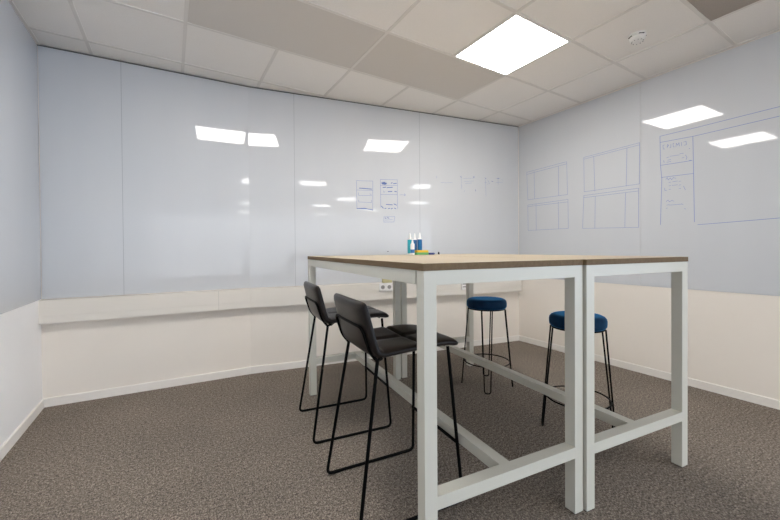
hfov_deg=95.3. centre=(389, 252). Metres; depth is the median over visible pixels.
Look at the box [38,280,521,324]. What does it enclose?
cable trunking
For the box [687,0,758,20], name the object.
ceiling panel
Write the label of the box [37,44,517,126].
trim
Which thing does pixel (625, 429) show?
table
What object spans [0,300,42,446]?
wall
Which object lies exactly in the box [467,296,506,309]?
cushion
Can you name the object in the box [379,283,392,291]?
power socket
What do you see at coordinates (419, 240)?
bottle
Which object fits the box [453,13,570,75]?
recessed light
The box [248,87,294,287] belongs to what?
panel
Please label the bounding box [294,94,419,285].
panel
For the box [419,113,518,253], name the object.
panel
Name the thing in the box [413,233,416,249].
bottle
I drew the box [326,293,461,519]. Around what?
bar chair
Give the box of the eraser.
[415,252,428,254]
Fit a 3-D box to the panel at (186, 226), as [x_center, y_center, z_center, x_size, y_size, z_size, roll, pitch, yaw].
[-1.712,-0.594,3.053,0.942,1.845,0.004,-1,1,-29]
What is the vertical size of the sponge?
0.042 m
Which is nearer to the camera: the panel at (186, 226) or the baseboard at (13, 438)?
the baseboard at (13, 438)
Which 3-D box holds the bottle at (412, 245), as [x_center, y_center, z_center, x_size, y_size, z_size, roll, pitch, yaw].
[0.191,-0.050,3.014,0.037,0.136,0.037,-1,1,-12]
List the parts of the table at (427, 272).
leg, rail, leg, leg, rail, leg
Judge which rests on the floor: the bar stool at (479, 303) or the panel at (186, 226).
the bar stool at (479, 303)
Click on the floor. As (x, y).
(242, 447)
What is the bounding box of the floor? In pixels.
[0,341,779,519]
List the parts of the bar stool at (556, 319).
hairpin leg, seat plate, hairpin leg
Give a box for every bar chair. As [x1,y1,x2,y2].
[299,281,391,443]
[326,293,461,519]
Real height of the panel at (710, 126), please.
1.845 m
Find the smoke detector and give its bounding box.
[628,30,646,44]
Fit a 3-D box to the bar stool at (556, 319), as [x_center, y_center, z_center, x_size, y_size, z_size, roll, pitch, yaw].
[1.176,0.748,2.233,0.376,0.727,0.376,-1,1,-39]
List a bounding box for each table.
[308,255,582,519]
[400,254,687,511]
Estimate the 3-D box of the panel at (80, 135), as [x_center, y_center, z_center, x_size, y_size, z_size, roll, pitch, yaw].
[-2.341,-0.586,2.711,0.485,1.845,0.004,-1,1,-29]
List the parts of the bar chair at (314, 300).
backrest, sled leg, sled leg, seat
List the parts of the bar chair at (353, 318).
backrest, sled leg, sled leg, seat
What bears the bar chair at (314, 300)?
on the floor
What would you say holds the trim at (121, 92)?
attached to the wall at (82, 356)
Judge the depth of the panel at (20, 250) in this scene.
2.23 m
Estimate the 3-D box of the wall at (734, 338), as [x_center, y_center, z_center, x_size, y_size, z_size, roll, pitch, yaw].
[2.481,-0.280,3.045,0.150,2.750,3.497,-1,1,-30]
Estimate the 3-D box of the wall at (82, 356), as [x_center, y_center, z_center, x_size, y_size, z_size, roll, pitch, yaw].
[-0.554,-0.265,3.622,4.836,2.750,0.276,-1,1,-24]
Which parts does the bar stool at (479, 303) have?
hairpin leg, hairpin leg, seat plate, hairpin leg, hairpin leg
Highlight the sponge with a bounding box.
[382,279,391,282]
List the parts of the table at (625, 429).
leg, leg, leg, rail, leg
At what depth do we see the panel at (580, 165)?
3.67 m
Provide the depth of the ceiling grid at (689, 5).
2.58 m
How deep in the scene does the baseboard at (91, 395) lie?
3.05 m
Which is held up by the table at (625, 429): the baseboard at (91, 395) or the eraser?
the eraser
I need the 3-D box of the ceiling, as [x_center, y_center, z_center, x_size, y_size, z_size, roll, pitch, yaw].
[2.739,-1.565,-2.580,16.000,0.117,14.750,-1,1,-32]
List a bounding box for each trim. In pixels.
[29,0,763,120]
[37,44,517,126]
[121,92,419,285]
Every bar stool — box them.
[461,296,512,394]
[541,311,614,427]
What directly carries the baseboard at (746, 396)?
attached to the wall at (734, 338)
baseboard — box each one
[0,399,43,461]
[43,335,518,407]
[519,335,779,409]
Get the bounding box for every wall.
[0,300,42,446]
[37,45,518,397]
[518,30,779,399]
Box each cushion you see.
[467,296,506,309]
[549,311,607,331]
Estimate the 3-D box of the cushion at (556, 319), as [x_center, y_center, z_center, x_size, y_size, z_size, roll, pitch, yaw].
[1.174,0.423,2.230,0.326,0.076,0.326,0,1,16]
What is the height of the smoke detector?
0.054 m
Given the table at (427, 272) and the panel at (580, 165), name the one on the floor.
the table at (427, 272)
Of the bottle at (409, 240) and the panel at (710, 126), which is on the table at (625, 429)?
the bottle at (409, 240)
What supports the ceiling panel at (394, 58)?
attached to the ceiling
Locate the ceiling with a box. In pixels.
[12,0,779,125]
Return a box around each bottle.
[407,233,411,254]
[410,239,414,254]
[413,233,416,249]
[417,232,421,249]
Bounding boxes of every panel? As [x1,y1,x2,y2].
[0,0,40,313]
[38,46,123,298]
[121,62,249,294]
[188,0,384,68]
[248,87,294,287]
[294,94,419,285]
[353,34,502,98]
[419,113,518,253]
[519,82,640,285]
[641,31,779,295]
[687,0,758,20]
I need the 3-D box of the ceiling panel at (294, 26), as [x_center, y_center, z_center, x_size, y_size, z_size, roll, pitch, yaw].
[-0.685,-1.529,2.412,1.176,0.003,0.576,-1,1,-32]

